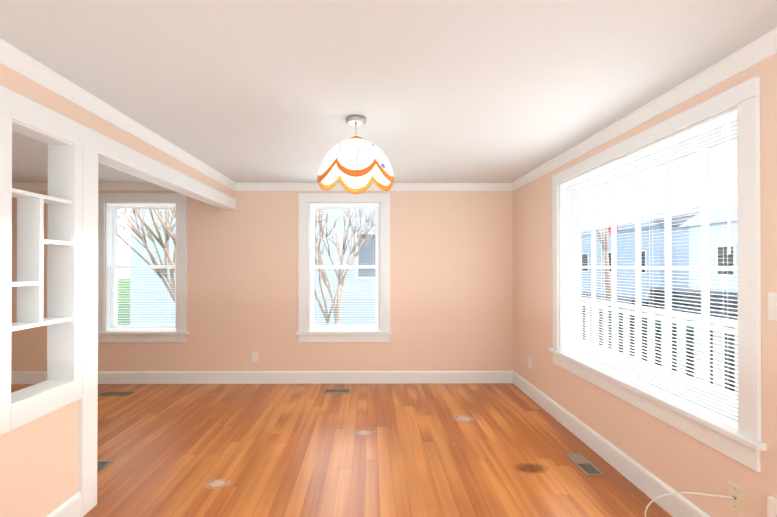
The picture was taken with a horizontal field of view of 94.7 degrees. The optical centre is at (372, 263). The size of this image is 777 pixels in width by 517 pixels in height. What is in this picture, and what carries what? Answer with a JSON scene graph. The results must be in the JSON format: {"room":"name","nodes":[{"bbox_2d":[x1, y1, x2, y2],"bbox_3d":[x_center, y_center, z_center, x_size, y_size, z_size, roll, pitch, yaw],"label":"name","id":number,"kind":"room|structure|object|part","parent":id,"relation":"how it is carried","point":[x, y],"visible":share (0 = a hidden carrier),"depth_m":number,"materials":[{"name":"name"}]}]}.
{"room":"empty dining room","nodes":[
{"label":"empty dining room","id":0,"kind":"room"},
{"bbox_2d":[0,63,233,516],"bbox_3d":[-1.735,0.226,1.447,0.115,2.440,5.833,0,0,0],"label":"wall","id":1,"kind":"structure","parent":0,"point":[38,467],"depth_m":1.85,"materials":[{"name":"paint"}]},
{"bbox_2d":[11,120,71,402],"bbox_3d":[-1.736,-0.007,1.818,0.117,1.346,0.386,0,0,0],"label":"shelf unit","id":2,"kind":"object","parent":1,"relation":"in","point":[31,243],"visible":0.83,"depth_m":1.95,"materials":[{"name":"white wood"}]},
{"bbox_2d":[46,492,80,516],"bbox_3d":[-1.663,1.368,0.298,0.017,0.148,3.484,0,0,0],"label":"baseboard","id":3,"kind":"structure","parent":1,"relation":"attached to","point":[71,507],"depth_m":1.97,"materials":[{"name":"white wood"}]},
{"bbox_2d":[0,85,235,516],"bbox_3d":[-1.742,0.330,2.943,0.163,2.245,2.840,0,0,0],"label":"door frame","id":4,"kind":"structure","parent":1,"relation":"attached to","point":[91,149],"depth_m":2.02,"materials":[{"name":"white wood"}]},
{"bbox_2d":[0,38,235,190],"bbox_3d":[-1.659,-0.950,1.482,0.038,0.088,5.773,0,0,0],"label":"crown molding","id":5,"kind":"structure","parent":1,"relation":"attached to","point":[11,57],"depth_m":2.11,"materials":[{"name":"white wood"}]},
{"bbox_2d":[11,190,512,370],"bbox_3d":[-1.689,0.238,4.463,7.227,2.440,0.200,0,0,0],"label":"wall","id":6,"kind":"structure","parent":0,"point":[451,280],"depth_m":4.37,"materials":[{"name":"paint"}]},
{"bbox_2d":[12,182,171,190],"bbox_3d":[-3.451,-0.938,4.341,3.180,0.088,0.038,0,0,0],"label":"crown molding","id":7,"kind":"structure","parent":6,"relation":"attached to","point":[17,185],"depth_m":4.34,"materials":[{"name":"white wood"}]},
{"bbox_2d":[98,193,187,341],"bbox_3d":[-2.826,0.050,4.449,1.161,1.813,0.280,0,0,0],"label":"window","id":8,"kind":"structure","parent":6,"relation":"in","point":[180,333],"depth_m":4.34,"materials":[{"name":"white wood"}]},
{"bbox_2d":[107,204,175,330],"bbox_3d":[-2.826,0.042,4.382,0.839,1.556,0.036,0,0,0],"label":"window blind","id":9,"kind":"object","parent":8,"relation":"attached to","point":[142,329],"visible":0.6,"depth_m":4.38,"materials":[{"name":"white plastic"}]},
{"bbox_3d":[-2.826,0.043,4.454,0.847,1.562,0.078,0,0,0],"label":"back window sash","id":10,"kind":"part","parent":8,"relation":"part of","materials":[{"name":"clear glass"}]},
{"bbox_2d":[252,352,257,360],"bbox_3d":[-1.429,1.133,4.356,0.072,0.116,0.010,0,0,0],"label":"electrical outlet","id":11,"kind":"object","parent":6,"relation":"attached to","point":[254,356],"visible":1,"depth_m":4.36,"materials":[{"name":"white plastic"}]},
{"bbox_2d":[11,371,510,383],"bbox_3d":[-1.688,1.384,4.350,6.827,0.148,0.017,0,0,0],"label":"baseboard","id":12,"kind":"structure","parent":6,"relation":"attached to","point":[17,377],"depth_m":4.35,"materials":[{"name":"white wood"}]},
{"bbox_2d":[296,193,391,341],"bbox_3d":[-0.346,0.050,4.460,1.161,1.813,0.280,0,0,0],"label":"window","id":13,"kind":"structure","parent":6,"relation":"in","point":[383,333],"depth_m":4.35,"materials":[{"name":"white wood"}]},
{"bbox_2d":[310,204,378,330],"bbox_3d":[-0.345,0.042,4.393,0.839,1.556,0.036,0,0,0],"label":"window blind","id":14,"kind":"object","parent":13,"relation":"attached to","point":[339,329],"visible":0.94,"depth_m":4.39,"materials":[{"name":"white plastic"}]},
{"bbox_3d":[-0.346,0.043,4.465,0.847,1.562,0.078,0,0,0],"label":"back window sash","id":15,"kind":"part","parent":13,"relation":"part of","materials":[{"name":"clear glass"}]},
{"bbox_2d":[236,183,511,190],"bbox_3d":[0.014,-0.938,4.356,3.330,0.088,0.038,0,0,0],"label":"crown molding","id":16,"kind":"structure","parent":6,"relation":"attached to","point":[239,186],"depth_m":4.36,"materials":[{"name":"white wood"}]},
{"bbox_2d":[11,383,671,516],"bbox_3d":[-1.675,1.505,1.442,7.227,0.122,6.233,0,0,0],"label":"floor","id":17,"kind":"structure","parent":0,"point":[280,450],"depth_m":2.71,"materials":[{"name":"brown wood"}]},
{"bbox_2d":[97,460,113,472],"bbox_3d":[-2.074,1.448,2.554,0.340,0.006,0.150,0,0,0],"label":"floor vent","id":18,"kind":"object","parent":17,"relation":"in","point":[102,464],"visible":0.1,"depth_m":2.58,"materials":[{"name":"silver metal"}]},
{"bbox_2d":[98,391,134,395],"bbox_3d":[-2.870,1.454,4.000,0.340,0.006,0.130,0,0,0],"label":"floor vent","id":19,"kind":"object","parent":17,"relation":"in","point":[116,393],"visible":0.98,"depth_m":4.00,"materials":[{"name":"silver metal"}]},
{"bbox_2d":[205,478,229,488],"bbox_3d":[-1.023,1.449,2.358,0.260,0.001,0.182,0,0,0],"label":"paint","id":20,"kind":"object","parent":17,"relation":"on","point":[218,482],"visible":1,"depth_m":2.36,"materials":[{"name":"beige"}]},
{"bbox_2d":[323,389,349,392],"bbox_3d":[-0.406,1.454,4.084,0.300,0.006,0.125,0,0,0],"label":"floor vent","id":21,"kind":"object","parent":17,"relation":"in","point":[336,390],"visible":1,"depth_m":4.07,"materials":[{"name":"silver metal"}]},
{"bbox_2d":[355,429,374,435],"bbox_3d":[-0.069,1.452,3.073,0.286,0.001,0.208,0,0,0],"label":"paint","id":22,"kind":"object","parent":17,"relation":"on","point":[363,432],"visible":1,"depth_m":3.07,"materials":[{"name":"beige"}]},
{"bbox_2d":[453,415,473,421],"bbox_3d":[0.858,1.453,3.357,0.364,0.001,0.260,0,0,0],"label":"paint","id":23,"kind":"object","parent":17,"relation":"on","point":[463,418],"visible":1,"depth_m":3.35,"materials":[{"name":"beige"}]},
{"bbox_2d":[564,453,604,475],"bbox_3d":[1.526,1.448,2.584,0.125,0.006,0.285,0,0,0],"label":"floor vent","id":24,"kind":"object","parent":17,"relation":"in","point":[584,465],"visible":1,"depth_m":2.57,"materials":[{"name":"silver metal"}]},
{"bbox_2d":[644,492,733,516],"bbox_3d":[1.607,1.278,1.233,0.237,0.332,1.454,0,0,0],"label":"cord","id":25,"kind":"object","parent":17,"relation":"on","point":[648,505],"visible":0.98,"depth_m":1.80,"materials":[{"name":"white plastic"}]},
{"bbox_2d":[0,0,776,182],"bbox_3d":[-1.675,-1.054,1.452,7.227,0.120,6.233,0,0,0],"label":"ceiling","id":26,"kind":"structure","parent":0,"point":[430,91],"depth_m":1.83,"materials":[{"name":"paint"}]},
{"bbox_2d":[317,115,393,193],"bbox_3d":[-0.113,-0.758,2.441,0.521,0.462,0.533,0,0,0],"label":"pendant lamp","id":27,"kind":"object","parent":26,"relation":"hanging from","point":[355,164],"visible":1,"depth_m":2.30,"materials":[{"name":"glass"},{"name":"brushed nickel"}]},
{"bbox_2d":[513,53,776,516],"bbox_3d":[1.838,0.226,1.363,0.200,2.440,6.033,0,0,0],"label":"wall","id":28,"kind":"structure","parent":0,"point":[676,460],"depth_m":2.18,"materials":[{"name":"paint"}]},
{"bbox_2d":[529,357,531,368],"bbox_3d":[1.722,1.081,3.908,0.009,0.116,0.072,0,0,0],"label":"electrical outlet","id":29,"kind":"object","parent":28,"relation":"attached to","point":[530,362],"visible":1,"depth_m":3.90,"materials":[{"name":"white plastic"}]},
{"bbox_2d":[511,371,709,516],"bbox_3d":[1.729,1.372,1.452,0.017,0.148,5.760,0,0,0],"label":"baseboard","id":30,"kind":"structure","parent":28,"relation":"attached to","point":[644,480],"depth_m":2.51,"materials":[{"name":"white wood"}]},
{"bbox_2d":[512,28,776,190],"bbox_3d":[1.718,-0.950,1.497,0.038,0.088,5.773,0,0,0],"label":"crown molding","id":31,"kind":"structure","parent":28,"relation":"attached to","point":[760,49],"depth_m":2.03,"materials":[{"name":"white wood"}]},
{"bbox_2d":[549,76,765,471],"bbox_3d":[1.826,0.049,2.499,0.275,1.773,1.838,0,0,0],"label":"window","id":32,"kind":"structure","parent":28,"relation":"in","point":[743,444],"depth_m":2.04,"materials":[{"name":"white wood"}]},
{"bbox_2d":[562,110,737,428],"bbox_3d":[1.758,0.030,2.499,0.036,1.532,1.598,0,0,0],"label":"window blind","id":33,"kind":"object","parent":32,"relation":"attached to","point":[723,120],"visible":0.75,"depth_m":2.15,"materials":[{"name":"white plastic"}]},
{"bbox_3d":[1.856,0.032,2.499,0.035,1.538,1.606,0,0,0],"label":"right window sash","id":34,"kind":"part","parent":32,"relation":"part of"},
{"bbox_2d":[728,481,743,514],"bbox_3d":[1.730,1.117,1.707,0.014,0.114,0.070,0,0,0],"label":"outlet plate","id":35,"kind":"object","parent":28,"relation":"attached to","point":[737,494],"visible":1,"depth_m":1.70,"materials":[{"name":"beige plastic"}]},
{"bbox_2d":[767,497,776,516],"bbox_3d":[1.726,1.067,1.507,0.022,0.110,0.096,0,0,0],"label":"junction box","id":36,"kind":"object","parent":28,"relation":"attached to","point":[771,506],"visible":0.96,"depth_m":1.54,"materials":[{"name":"white plastic"}]},
{"bbox_2d":[768,292,776,320],"bbox_3d":[1.728,0.184,1.481,0.018,0.120,0.170,0,0,0],"label":"switch plate","id":37,"kind":"object","parent":28,"relation":"attached to","point":[772,305],"visible":1,"depth_m":1.55,"materials":[{"name":"white plastic"}]},
{"bbox_2d":[581,141,736,227],"bbox_3d":[3.057,-0.928,2.856,2.250,0.480,9.900,0,0,0],"label":"sky","id":38,"kind":"structure","parent":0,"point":[658,211],"depth_m":4.24,"materials":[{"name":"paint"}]},
{"label":"outside","id":39,"kind":"structure","parent":0,"visible":0},
{"bbox_2d":[117,279,634,324],"bbox_3d":[9.823,2.315,9.923,100.000,0.230,100.000,0,0,0],"label":"ground","id":40,"kind":"structure","parent":39,"point":[128,296],"depth_m":22.82,"materials":[{"name":"green plant"}]},
{"bbox_2d":[118,209,331,302],"bbox_3d":[-2.876,-0.307,6.019,4.552,5.076,4.081,0,0,0],"label":"tree","id":41,"kind":"object","parent":40,"relation":"on","point":[168,231],"depth_m":6.07,"materials":[{"name":"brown plant"}]},
{"bbox_2d":[130,209,374,324],"bbox_3d":[-1.701,-2.123,15.373,12.600,8.750,8.600,0,0,0],"label":"house","id":42,"kind":"structure","parent":40,"relation":"on","point":[135,244],"depth_m":11.35,"materials":[{"name":"light blue siding"},{"name":"shingle"}]},
{"bbox_2d":[314,209,374,324],"bbox_3d":[-1.337,-0.439,7.914,4.022,5.360,4.295,0,0,0],"label":"tree","id":43,"kind":"object","parent":40,"relation":"on","point":[363,236],"depth_m":6.91,"materials":[{"name":"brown plant"}]},
{"bbox_2d":[596,225,610,300],"bbox_3d":[12.526,-2.928,21.674,3.252,10.447,6.086,0,0,0],"label":"tree","id":44,"kind":"object","parent":40,"relation":"on","point":[606,261],"depth_m":20.50,"materials":[{"name":"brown plant"}]},
{"bbox_2d":[581,205,709,298],"bbox_3d":[21.501,-1.179,26.240,9.100,6.950,10.100,0,0,0],"label":"house","id":45,"kind":"structure","parent":40,"relation":"on","point":[627,275],"depth_m":22.74,"materials":[{"name":"blue siding"},{"name":"shingle"}]},
{"bbox_2d":[582,302,734,391],"bbox_3d":[4.738,1.497,3.929,1.177,1.419,12.050,0,0,0],"label":"hedge","id":46,"kind":"object","parent":40,"relation":"on","point":[711,339],"depth_m":4.98,"materials":[{"name":"green plant"}]},
{"bbox_2d":[631,287,737,319],"bbox_3d":[11.412,1.561,12.534,1.800,1.320,4.200,0,0,0],"label":"car","id":47,"kind":"object","parent":40,"relation":"on","point":[712,296],"depth_m":11.91,"materials":[{"name":"grey paint"}]},
{"bbox_2d":[679,201,737,290],"bbox_3d":[21.303,-1.026,14.488,9.600,6.550,9.600,0,0,0],"label":"house","id":48,"kind":"structure","parent":40,"relation":"on","point":[694,258],"depth_m":17.35,"materials":[{"name":"white"}]},
{"bbox_3d":[2.932,1.857,2.844,2.000,0.690,9.500,0,0,0],"label":"porch deck","id":49,"kind":"object","parent":40,"relation":"on","visible":0},
{"bbox_2d":[581,297,737,396],"bbox_3d":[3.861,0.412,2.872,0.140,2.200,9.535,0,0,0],"label":"porch railing","id":50,"kind":"object","parent":49,"relation":"on","point":[695,339],"depth_m":4.49,"materials":[{"name":"paint"}]}
]}

